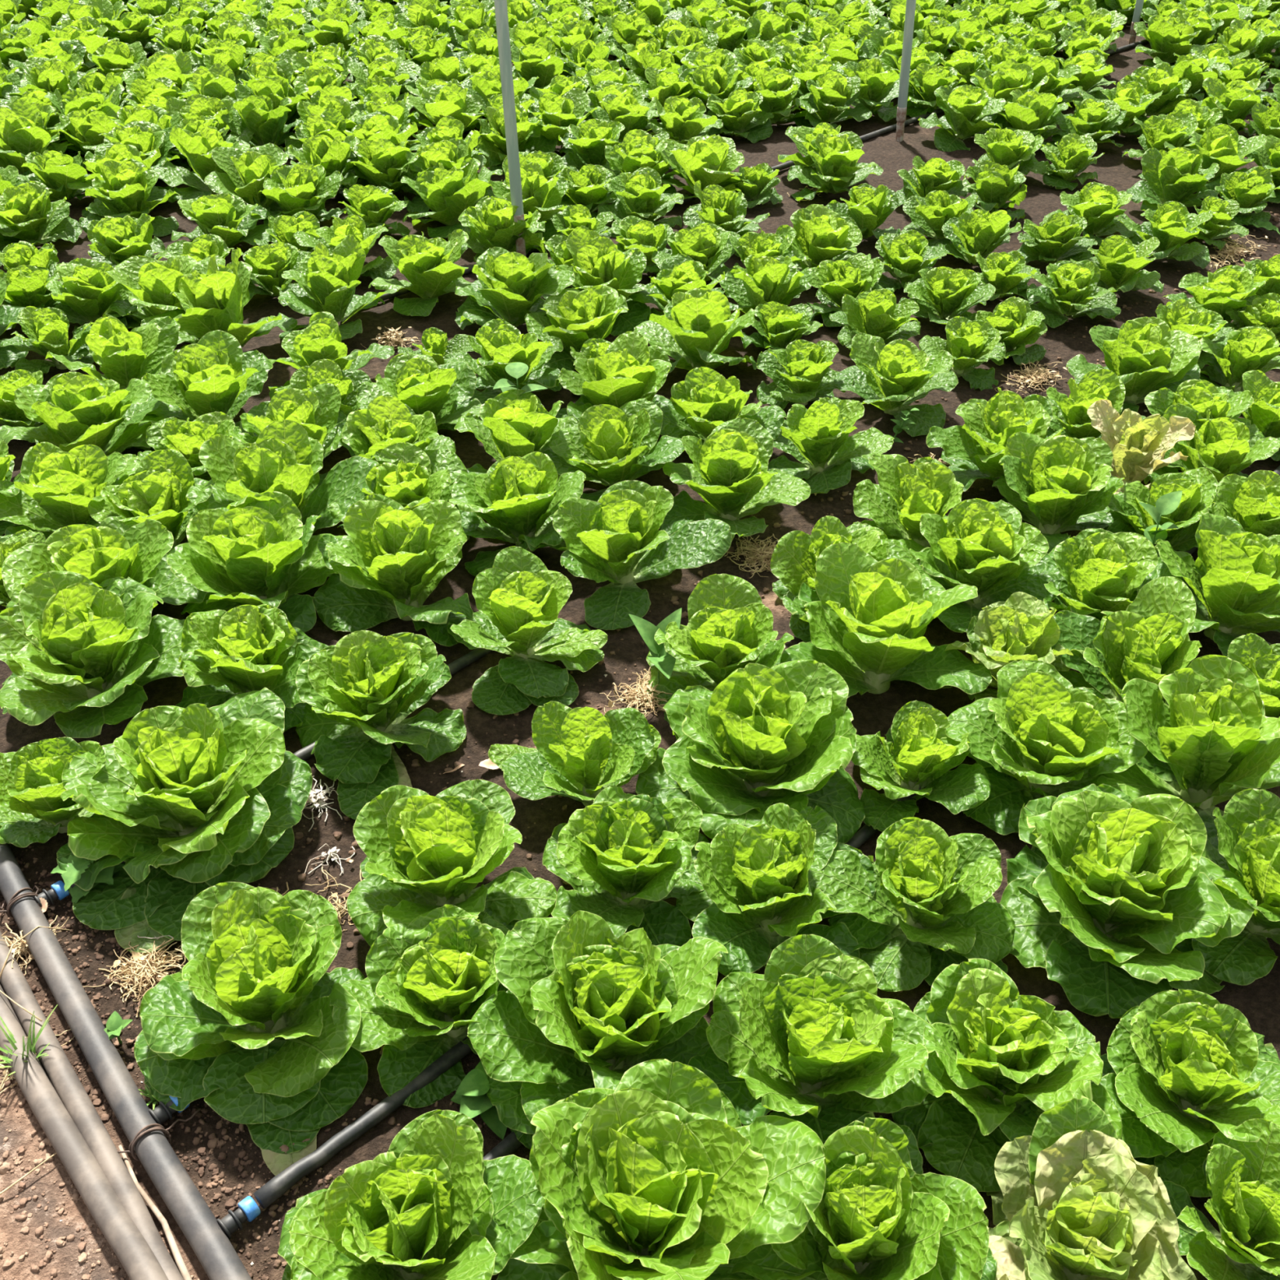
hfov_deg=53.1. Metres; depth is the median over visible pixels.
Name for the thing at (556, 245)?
romaine lettuce
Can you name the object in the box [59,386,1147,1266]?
pebbles
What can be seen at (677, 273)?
romaine lettuce
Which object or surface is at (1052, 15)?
lettuce
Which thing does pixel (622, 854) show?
romaine lettuce
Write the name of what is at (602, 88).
romaine lettuce
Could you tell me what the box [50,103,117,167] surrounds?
romaine lettuce
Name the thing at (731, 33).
romaine lettuce
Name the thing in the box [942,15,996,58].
romaine lettuce
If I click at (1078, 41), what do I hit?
romaine lettuce
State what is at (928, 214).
romaine lettuce
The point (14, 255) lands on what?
romaine lettuce
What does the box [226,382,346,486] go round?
romaine lettuce
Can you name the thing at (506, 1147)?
hose
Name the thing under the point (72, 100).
romaine lettuce
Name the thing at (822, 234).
romaine lettuce
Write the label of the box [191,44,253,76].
romaine lettuce
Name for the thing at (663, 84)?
romaine lettuce
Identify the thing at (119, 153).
romaine lettuce
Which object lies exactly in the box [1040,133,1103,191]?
romaine lettuce
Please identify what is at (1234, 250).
weed
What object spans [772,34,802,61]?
romaine lettuce
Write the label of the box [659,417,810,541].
romaine lettuce
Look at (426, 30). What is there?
romaine lettuce
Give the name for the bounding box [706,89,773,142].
romaine lettuce
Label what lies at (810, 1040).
romaine lettuce
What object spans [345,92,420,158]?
romaine lettuce
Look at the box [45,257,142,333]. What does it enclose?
romaine lettuce
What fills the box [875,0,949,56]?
romaine lettuce
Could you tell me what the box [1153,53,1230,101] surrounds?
romaine lettuce
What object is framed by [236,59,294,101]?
romaine lettuce
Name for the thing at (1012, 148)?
romaine lettuce
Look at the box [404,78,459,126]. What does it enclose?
romaine lettuce
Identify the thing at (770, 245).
romaine lettuce
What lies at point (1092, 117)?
romaine lettuce
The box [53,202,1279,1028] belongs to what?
straw
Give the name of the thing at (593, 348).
romaine lettuce
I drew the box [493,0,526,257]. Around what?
metal post
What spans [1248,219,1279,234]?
fallen leaf
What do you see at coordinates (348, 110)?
romaine lettuce
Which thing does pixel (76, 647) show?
romaine lettuce
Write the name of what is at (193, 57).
romaine lettuce
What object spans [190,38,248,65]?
romaine lettuce
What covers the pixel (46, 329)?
romaine lettuce
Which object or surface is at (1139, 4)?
metal post
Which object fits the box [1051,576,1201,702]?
romaine lettuce
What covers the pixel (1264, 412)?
romaine lettuce
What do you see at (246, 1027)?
romaine lettuce
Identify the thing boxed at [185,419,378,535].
romaine lettuce
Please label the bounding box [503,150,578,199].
romaine lettuce
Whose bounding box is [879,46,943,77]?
romaine lettuce
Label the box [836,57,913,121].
romaine lettuce
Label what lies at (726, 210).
romaine lettuce
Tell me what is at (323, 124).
romaine lettuce
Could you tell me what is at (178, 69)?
romaine lettuce
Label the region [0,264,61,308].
romaine lettuce
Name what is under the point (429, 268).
romaine lettuce
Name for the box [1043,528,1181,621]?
romaine lettuce
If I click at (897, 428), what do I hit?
seedling
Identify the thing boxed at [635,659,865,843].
romaine lettuce
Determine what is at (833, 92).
romaine lettuce
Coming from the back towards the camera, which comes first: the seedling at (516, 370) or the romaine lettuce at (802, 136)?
the romaine lettuce at (802, 136)
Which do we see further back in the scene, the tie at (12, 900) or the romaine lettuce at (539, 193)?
the romaine lettuce at (539, 193)
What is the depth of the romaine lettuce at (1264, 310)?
3.55 m
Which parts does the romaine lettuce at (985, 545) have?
stem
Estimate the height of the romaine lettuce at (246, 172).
0.218 m
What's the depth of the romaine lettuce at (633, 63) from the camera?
5.75 m
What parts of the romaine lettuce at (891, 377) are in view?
stem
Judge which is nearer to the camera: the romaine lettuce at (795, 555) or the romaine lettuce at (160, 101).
the romaine lettuce at (795, 555)
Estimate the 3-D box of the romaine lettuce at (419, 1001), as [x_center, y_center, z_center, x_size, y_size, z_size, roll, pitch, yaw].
[-0.273,0.500,1.793,0.309,0.207,0.254,-10,39,-12]
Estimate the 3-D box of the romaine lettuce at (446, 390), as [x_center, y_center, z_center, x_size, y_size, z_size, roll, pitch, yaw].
[-0.544,-0.586,3.190,0.334,0.235,0.286,-3,38,-3]
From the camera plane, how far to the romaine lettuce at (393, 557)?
2.53 m
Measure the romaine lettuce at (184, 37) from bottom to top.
0.200 m
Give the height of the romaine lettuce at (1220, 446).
0.232 m
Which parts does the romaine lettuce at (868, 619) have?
stem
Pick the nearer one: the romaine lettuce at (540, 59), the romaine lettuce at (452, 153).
the romaine lettuce at (452, 153)
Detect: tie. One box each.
[0,884,39,917]
[116,1108,200,1162]
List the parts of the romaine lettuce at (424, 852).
stem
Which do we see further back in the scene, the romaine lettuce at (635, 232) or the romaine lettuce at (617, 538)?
the romaine lettuce at (635, 232)
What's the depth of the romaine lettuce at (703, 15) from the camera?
6.18 m
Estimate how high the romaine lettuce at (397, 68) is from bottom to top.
0.187 m
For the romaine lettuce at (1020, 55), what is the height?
0.218 m
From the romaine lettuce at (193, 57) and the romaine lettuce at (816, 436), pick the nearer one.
the romaine lettuce at (816, 436)
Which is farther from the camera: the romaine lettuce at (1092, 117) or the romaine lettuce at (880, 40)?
the romaine lettuce at (880, 40)
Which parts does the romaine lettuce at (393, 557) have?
stem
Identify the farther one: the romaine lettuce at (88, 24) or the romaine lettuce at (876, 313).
the romaine lettuce at (88, 24)
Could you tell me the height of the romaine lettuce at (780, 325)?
0.149 m
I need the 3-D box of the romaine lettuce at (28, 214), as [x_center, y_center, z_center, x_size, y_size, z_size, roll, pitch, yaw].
[-2.006,-1.395,4.210,0.289,0.197,0.309,21,42,25]
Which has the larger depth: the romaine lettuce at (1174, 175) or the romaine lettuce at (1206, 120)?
the romaine lettuce at (1206, 120)
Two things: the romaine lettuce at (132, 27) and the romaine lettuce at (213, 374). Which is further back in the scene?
the romaine lettuce at (132, 27)
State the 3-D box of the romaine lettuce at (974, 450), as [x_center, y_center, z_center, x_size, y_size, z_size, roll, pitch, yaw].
[0.853,-0.463,3.005,0.339,0.266,0.347,12,39,15]
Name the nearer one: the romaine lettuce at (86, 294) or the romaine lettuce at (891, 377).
the romaine lettuce at (891, 377)
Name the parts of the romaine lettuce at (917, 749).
stem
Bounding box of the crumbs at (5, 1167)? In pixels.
[0,1055,199,1279]
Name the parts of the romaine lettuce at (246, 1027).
stem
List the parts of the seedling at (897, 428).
stem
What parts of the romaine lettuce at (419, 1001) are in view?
stem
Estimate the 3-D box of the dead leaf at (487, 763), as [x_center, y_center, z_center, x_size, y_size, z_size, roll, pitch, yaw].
[-0.248,0.218,2.269,0.074,0.013,0.030,0,38,0]
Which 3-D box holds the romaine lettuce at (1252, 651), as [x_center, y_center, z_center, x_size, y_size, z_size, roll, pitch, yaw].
[1.129,0.116,2.294,0.254,0.191,0.241,24,44,28]
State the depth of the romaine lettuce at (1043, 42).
5.88 m
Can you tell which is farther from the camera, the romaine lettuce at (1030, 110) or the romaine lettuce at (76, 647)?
the romaine lettuce at (1030, 110)
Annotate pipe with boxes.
[0,843,252,1279]
[0,930,183,1279]
[0,984,168,1279]
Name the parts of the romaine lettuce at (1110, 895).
stem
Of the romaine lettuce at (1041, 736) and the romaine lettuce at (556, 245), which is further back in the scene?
the romaine lettuce at (556, 245)
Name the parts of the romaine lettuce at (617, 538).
stem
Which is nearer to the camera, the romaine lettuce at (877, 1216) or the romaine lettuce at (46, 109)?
the romaine lettuce at (877, 1216)
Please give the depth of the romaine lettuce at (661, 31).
6.03 m
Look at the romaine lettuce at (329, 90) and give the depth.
5.11 m
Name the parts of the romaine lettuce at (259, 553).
stem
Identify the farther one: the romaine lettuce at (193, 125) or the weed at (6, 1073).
the romaine lettuce at (193, 125)
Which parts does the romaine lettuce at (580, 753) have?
stem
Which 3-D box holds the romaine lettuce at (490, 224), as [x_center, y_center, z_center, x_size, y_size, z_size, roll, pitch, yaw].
[-0.456,-1.321,4.107,0.306,0.190,0.309,1,38,2]
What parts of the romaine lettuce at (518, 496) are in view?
stem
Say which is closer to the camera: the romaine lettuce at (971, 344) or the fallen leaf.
the romaine lettuce at (971, 344)
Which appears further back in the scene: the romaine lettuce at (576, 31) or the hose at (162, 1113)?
the romaine lettuce at (576, 31)
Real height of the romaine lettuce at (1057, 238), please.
0.154 m
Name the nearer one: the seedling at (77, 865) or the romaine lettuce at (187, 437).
the seedling at (77, 865)
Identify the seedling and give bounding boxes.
[50,854,124,903]
[103,1011,132,1044]
[450,1061,506,1139]
[493,362,546,395]
[628,608,681,684]
[889,408,919,443]
[1138,490,1182,557]
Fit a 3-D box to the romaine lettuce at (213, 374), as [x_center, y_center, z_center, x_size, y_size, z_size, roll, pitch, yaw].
[-1.068,-0.598,3.171,0.372,0.267,0.338,-23,42,-24]
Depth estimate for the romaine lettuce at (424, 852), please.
1.93 m
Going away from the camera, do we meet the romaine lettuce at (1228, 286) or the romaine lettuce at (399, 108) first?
the romaine lettuce at (1228, 286)
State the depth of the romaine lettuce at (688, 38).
5.89 m
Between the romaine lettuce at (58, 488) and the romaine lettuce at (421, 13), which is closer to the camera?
the romaine lettuce at (58, 488)
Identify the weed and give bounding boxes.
[0,915,69,974]
[0,1029,74,1093]
[82,937,186,1017]
[130,933,173,949]
[275,859,361,931]
[302,775,342,831]
[303,843,355,875]
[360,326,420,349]
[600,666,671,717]
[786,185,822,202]
[907,452,949,464]
[1208,235,1271,269]
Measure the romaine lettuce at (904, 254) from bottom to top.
0.162 m
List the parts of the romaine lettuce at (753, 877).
stem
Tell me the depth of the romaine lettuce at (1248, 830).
1.90 m
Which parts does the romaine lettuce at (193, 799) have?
stem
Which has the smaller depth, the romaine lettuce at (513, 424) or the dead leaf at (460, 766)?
the dead leaf at (460, 766)
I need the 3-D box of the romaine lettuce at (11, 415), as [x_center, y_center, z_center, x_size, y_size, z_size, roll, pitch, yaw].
[-1.559,-0.581,3.201,0.247,0.200,0.255,2,38,3]
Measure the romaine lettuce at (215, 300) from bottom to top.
0.326 m
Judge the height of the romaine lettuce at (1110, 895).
0.269 m
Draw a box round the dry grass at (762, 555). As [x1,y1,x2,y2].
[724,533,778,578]
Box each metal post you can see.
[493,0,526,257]
[895,0,915,142]
[1128,0,1143,44]
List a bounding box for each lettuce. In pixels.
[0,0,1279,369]
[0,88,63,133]
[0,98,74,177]
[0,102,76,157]
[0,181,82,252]
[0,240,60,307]
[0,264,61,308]
[0,306,94,373]
[0,368,43,442]
[0,371,168,456]
[0,440,25,536]
[0,441,141,539]
[0,528,45,613]
[0,570,199,737]
[0,737,106,847]
[1,61,81,114]
[1,516,208,617]
[2,16,60,43]
[8,39,87,75]
[18,150,96,200]
[20,53,100,88]
[30,25,107,72]
[44,83,124,152]
[44,315,180,389]
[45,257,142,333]
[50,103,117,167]
[55,0,128,37]
[56,687,312,952]
[57,16,119,41]
[66,141,175,217]
[67,71,133,106]
[79,158,180,236]
[81,40,146,93]
[84,120,190,171]
[86,448,229,554]
[87,213,169,268]
[101,11,159,55]
[103,253,225,328]
[106,102,183,162]
[123,52,193,89]
[123,76,186,106]
[124,47,197,87]
[128,93,177,151]
[133,881,368,1175]
[137,329,272,451]
[137,411,254,480]
[140,247,297,349]
[146,9,206,55]
[146,23,206,69]
[151,125,249,200]
[164,234,234,262]
[165,93,255,151]
[166,491,350,632]
[167,115,236,168]
[171,192,270,248]
[175,604,328,731]
[177,62,245,100]
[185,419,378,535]
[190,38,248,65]
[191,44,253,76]
[198,18,267,66]
[203,0,268,22]
[204,10,253,38]
[204,142,313,213]
[220,94,302,151]
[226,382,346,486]
[234,75,308,142]
[235,48,308,88]
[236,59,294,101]
[240,242,310,301]
[245,31,314,81]
[250,162,346,224]
[252,4,311,52]
[252,17,317,46]
[253,211,322,252]
[257,29,313,54]
[268,311,394,399]
[274,358,371,417]
[277,234,398,340]
[277,1109,543,1279]
[284,95,362,159]
[284,107,346,159]
[288,66,359,128]
[288,134,368,200]
[290,45,357,101]
[293,214,396,279]
[295,630,466,819]
[301,12,367,52]
[305,84,364,105]
[312,42,359,86]
[313,493,473,646]
[329,442,479,540]
[329,904,514,1108]
[332,184,410,236]
[337,395,455,503]
[341,138,420,194]
[342,110,422,177]
[344,75,404,103]
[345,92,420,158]
[346,54,416,101]
[346,779,556,946]
[347,34,399,81]
[348,18,407,60]
[348,41,420,94]
[354,90,419,140]
[355,351,483,431]
[368,229,471,316]
[396,25,449,59]
[397,0,454,46]
[397,137,502,217]
[397,327,479,365]
[400,157,489,237]
[404,35,451,80]
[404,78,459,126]
[405,83,488,140]
[410,56,471,97]
[412,115,489,170]
[437,2,496,52]
[444,27,498,78]
[444,318,563,404]
[447,546,607,715]
[448,191,547,262]
[448,451,586,576]
[453,388,577,481]
[454,246,574,329]
[457,53,518,77]
[459,63,513,84]
[460,67,538,128]
[466,910,728,1149]
[467,1058,828,1279]
[473,103,557,174]
[480,93,534,123]
[487,0,545,34]
[488,153,568,241]
[488,701,661,806]
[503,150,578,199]
[508,17,562,62]
[510,36,570,94]
[524,284,628,370]
[525,88,602,155]
[528,43,568,75]
[529,75,594,115]
[540,10,579,55]
[542,225,617,299]
[542,786,710,946]
[543,398,684,502]
[548,19,613,75]
[551,204,613,238]
[552,480,732,630]
[555,228,658,336]
[555,331,674,422]
[555,337,611,395]
[557,164,617,217]
[558,119,624,171]
[560,39,625,76]
[575,57,626,93]
[582,80,655,129]
[583,67,650,95]
[584,93,670,142]
[597,166,684,238]
[601,9,656,68]
[604,128,684,197]
[605,38,676,81]
[611,215,673,277]
[626,46,686,100]
[628,253,729,319]
[634,15,690,53]
[634,287,756,373]
[635,66,705,110]
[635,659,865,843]
[642,95,723,144]
[646,573,793,723]
[650,131,670,168]
[651,222,740,282]
[655,133,758,204]
[659,26,719,65]
[659,366,786,444]
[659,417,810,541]
[664,63,752,115]
[673,43,719,66]
[675,803,875,976]
[677,48,742,89]
[683,180,769,257]
[684,6,746,34]
[687,933,945,1144]
[705,17,761,52]
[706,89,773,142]
[720,253,813,321]
[722,224,804,275]
[730,1111,997,1279]
[733,9,784,41]
[733,38,789,71]
[736,61,778,92]
[741,301,822,349]
[744,13,805,41]
[753,66,812,127]
[756,339,853,408]
[759,396,894,493]
[770,515,888,642]
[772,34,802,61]
[777,122,863,167]
[779,542,991,697]
[781,42,831,71]
[784,204,871,270]
[786,131,883,200]
[788,58,842,106]
[788,70,871,128]
[800,13,856,46]
[805,817,1015,991]
[806,254,893,326]
[812,32,879,70]
[825,182,902,239]
[829,288,920,350]
[833,333,958,436]
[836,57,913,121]
[843,15,893,42]
[850,700,991,831]
[853,453,964,546]
[855,28,919,62]
[857,23,888,56]
[871,229,947,291]
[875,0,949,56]
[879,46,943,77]
[886,497,1061,632]
[891,958,1122,1191]
[895,155,973,206]
[898,266,995,324]
[901,190,978,246]
[906,62,966,117]
[914,17,961,66]
[917,84,1008,151]
[919,315,1005,391]
[925,386,1065,491]
[933,208,1022,265]
[938,49,987,88]
[938,591,1084,701]
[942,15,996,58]
[943,29,1007,66]
[945,658,1151,835]
[962,160,1026,221]
[966,128,1048,184]
[969,58,1049,135]
[970,3,1024,29]
[973,41,1022,70]
[975,250,1040,300]
[975,296,1047,365]
[980,44,1039,74]
[986,1095,1196,1279]
[987,22,1033,43]
[989,88,1070,148]
[991,431,1130,554]
[999,783,1257,1018]
[1007,26,1068,69]
[1017,213,1097,264]
[1022,55,1083,124]
[1026,259,1120,328]
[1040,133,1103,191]
[1043,181,1135,245]
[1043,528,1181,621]
[1044,368,1146,439]
[1049,98,1127,146]
[1051,27,1119,75]
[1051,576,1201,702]
[1058,48,1115,103]
[1059,8,1127,57]
[1066,316,1201,415]
[1070,235,1164,293]
[1079,80,1163,135]
[1087,399,1195,494]
[1087,654,1279,870]
[1099,989,1279,1197]
[1100,466,1243,551]
[1107,62,1191,124]
[1117,200,1213,268]
[1122,111,1198,158]
[1126,146,1220,212]
[1133,14,1201,66]
[1135,511,1279,656]
[1143,403,1279,484]
[1144,378,1253,470]
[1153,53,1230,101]
[1155,298,1234,368]
[1158,99,1222,146]
[1162,265,1266,330]
[1162,1118,1279,1279]
[1164,123,1266,190]
[1168,8,1223,45]
[1173,43,1249,78]
[1180,470,1279,537]
[1189,19,1271,75]
[1191,195,1248,249]
[1191,788,1279,985]
[1196,76,1266,136]
[1199,325,1279,392]
[1201,57,1278,106]
[1214,166,1279,226]
[1220,369,1279,461]
[1223,293,1279,355]
[1226,633,1279,718]
[1230,16,1279,67]
[1240,253,1279,296]
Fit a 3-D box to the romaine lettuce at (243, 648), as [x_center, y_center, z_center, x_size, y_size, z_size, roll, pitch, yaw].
[-0.698,0.049,2.349,0.306,0.227,0.287,14,40,18]
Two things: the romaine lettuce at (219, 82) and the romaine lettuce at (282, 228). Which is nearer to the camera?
the romaine lettuce at (282, 228)
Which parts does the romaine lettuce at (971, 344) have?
stem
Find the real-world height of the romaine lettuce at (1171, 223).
0.176 m
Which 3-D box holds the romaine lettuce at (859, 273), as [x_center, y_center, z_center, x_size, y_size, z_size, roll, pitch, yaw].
[0.612,-1.021,3.758,0.257,0.174,0.261,0,38,0]
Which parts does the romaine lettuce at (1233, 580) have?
stem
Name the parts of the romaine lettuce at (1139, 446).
stem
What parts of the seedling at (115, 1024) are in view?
stem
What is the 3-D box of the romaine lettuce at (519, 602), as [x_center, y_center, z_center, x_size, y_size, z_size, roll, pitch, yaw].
[-0.214,-0.024,2.455,0.301,0.224,0.315,-8,38,-11]
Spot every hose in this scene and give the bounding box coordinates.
[32,647,493,906]
[148,1095,196,1124]
[216,1036,471,1239]
[377,39,1149,302]
[483,465,1279,1159]
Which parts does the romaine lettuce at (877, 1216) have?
stem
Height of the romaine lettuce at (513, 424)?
0.259 m
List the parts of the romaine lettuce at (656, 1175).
stem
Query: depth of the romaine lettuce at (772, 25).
5.97 m
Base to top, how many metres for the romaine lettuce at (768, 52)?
0.219 m
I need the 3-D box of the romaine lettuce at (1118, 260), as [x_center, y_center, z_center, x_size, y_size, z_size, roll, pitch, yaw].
[1.453,-1.125,3.884,0.274,0.181,0.277,17,41,21]
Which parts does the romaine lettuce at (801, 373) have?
stem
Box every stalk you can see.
[0,925,70,977]
[0,990,42,1022]
[0,1152,57,1195]
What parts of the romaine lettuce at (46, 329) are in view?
stem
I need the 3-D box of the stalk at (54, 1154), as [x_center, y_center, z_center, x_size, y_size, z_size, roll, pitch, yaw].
[-0.786,0.685,1.640,0.005,0.006,0.152,30,47,33]
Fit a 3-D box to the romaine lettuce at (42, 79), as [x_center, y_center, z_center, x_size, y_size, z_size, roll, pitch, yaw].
[-2.449,-2.270,5.298,0.356,0.239,0.341,-5,38,-7]
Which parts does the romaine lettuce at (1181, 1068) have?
stem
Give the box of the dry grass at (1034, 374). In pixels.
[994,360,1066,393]
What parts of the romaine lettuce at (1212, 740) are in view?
stem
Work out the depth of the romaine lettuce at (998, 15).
6.21 m
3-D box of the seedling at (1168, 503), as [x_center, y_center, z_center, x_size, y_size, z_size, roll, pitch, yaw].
[1.045,-0.191,2.626,0.117,0.226,0.081,-14,40,-18]
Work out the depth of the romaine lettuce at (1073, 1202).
1.49 m
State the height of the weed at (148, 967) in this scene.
0.058 m
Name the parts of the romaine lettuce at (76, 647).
stem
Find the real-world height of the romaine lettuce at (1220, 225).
0.138 m
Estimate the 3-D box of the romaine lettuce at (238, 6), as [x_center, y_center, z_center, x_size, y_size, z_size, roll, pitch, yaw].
[-1.966,-3.038,6.335,0.340,0.230,0.348,6,38,8]
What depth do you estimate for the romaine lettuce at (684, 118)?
4.97 m
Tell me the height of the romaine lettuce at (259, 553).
0.269 m
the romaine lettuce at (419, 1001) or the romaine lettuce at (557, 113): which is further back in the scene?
the romaine lettuce at (557, 113)
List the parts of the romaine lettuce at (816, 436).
stem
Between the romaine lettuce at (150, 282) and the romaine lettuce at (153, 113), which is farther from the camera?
the romaine lettuce at (153, 113)
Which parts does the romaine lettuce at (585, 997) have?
stem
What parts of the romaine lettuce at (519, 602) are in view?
stem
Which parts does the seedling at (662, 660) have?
stem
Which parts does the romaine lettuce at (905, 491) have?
stem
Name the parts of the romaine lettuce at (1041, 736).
stem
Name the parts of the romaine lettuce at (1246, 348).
stem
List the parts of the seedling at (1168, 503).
stem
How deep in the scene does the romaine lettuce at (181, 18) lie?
6.11 m
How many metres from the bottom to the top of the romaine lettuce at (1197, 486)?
0.225 m
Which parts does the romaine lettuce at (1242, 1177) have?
stem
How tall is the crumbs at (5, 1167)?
0.027 m
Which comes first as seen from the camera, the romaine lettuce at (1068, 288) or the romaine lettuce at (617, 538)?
the romaine lettuce at (617, 538)
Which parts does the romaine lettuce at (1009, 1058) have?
stem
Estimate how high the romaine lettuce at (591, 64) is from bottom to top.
0.190 m
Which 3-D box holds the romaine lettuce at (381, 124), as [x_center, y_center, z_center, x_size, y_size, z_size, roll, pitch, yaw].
[-0.967,-1.825,4.745,0.355,0.232,0.348,-12,39,-15]
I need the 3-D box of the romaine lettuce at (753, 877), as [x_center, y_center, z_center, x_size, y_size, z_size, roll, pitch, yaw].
[0.214,0.374,1.926,0.309,0.233,0.272,-8,38,-10]
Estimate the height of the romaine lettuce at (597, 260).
0.240 m
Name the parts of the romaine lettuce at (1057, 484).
stem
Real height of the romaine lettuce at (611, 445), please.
0.238 m
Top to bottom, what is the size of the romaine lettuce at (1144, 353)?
0.250 m
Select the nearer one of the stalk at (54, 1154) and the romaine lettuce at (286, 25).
the stalk at (54, 1154)
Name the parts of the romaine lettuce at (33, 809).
stem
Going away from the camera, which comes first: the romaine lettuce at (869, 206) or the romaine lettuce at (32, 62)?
the romaine lettuce at (869, 206)
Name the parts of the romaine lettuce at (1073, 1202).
stem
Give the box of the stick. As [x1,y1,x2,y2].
[118,1144,192,1279]
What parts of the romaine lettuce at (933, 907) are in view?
stem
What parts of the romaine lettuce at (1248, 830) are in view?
stem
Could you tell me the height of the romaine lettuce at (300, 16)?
0.205 m
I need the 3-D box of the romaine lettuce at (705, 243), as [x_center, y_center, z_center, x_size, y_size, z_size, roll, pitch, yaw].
[0.176,-1.185,3.940,0.280,0.181,0.287,1,38,1]
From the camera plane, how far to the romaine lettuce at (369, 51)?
5.66 m
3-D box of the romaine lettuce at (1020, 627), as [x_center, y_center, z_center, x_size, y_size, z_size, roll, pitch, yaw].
[0.683,0.031,2.373,0.221,0.218,0.277,28,46,32]
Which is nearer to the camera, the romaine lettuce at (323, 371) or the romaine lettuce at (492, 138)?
the romaine lettuce at (323, 371)
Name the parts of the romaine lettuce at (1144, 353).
stem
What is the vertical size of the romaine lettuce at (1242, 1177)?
0.187 m
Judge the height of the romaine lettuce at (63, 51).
0.228 m
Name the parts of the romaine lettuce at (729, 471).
stem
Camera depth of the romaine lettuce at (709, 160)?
4.52 m
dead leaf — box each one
[37,897,47,911]
[443,764,464,773]
[478,758,498,768]
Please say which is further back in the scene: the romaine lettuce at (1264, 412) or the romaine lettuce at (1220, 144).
the romaine lettuce at (1220, 144)
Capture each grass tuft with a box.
[0,1004,57,1075]
[137,1084,164,1110]
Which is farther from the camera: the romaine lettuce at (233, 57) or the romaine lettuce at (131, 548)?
the romaine lettuce at (233, 57)
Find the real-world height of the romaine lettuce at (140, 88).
0.194 m
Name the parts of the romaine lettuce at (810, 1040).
stem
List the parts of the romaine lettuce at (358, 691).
stem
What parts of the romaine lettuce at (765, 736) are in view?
stem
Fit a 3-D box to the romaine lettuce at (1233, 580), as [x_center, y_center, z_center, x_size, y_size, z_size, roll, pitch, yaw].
[1.154,-0.088,2.502,0.393,0.277,0.342,-4,38,-6]
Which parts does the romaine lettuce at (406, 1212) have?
stem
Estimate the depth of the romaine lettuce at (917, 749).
2.13 m
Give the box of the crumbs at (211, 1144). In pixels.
[126,795,902,1265]
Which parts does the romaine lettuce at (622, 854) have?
stem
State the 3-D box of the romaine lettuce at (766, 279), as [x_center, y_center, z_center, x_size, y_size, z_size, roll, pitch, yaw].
[0.366,-1.009,3.698,0.299,0.208,0.291,8,38,11]
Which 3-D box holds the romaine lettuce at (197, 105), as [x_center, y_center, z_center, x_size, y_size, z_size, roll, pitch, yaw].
[-1.682,-2.012,4.996,0.334,0.213,0.326,-15,40,-19]

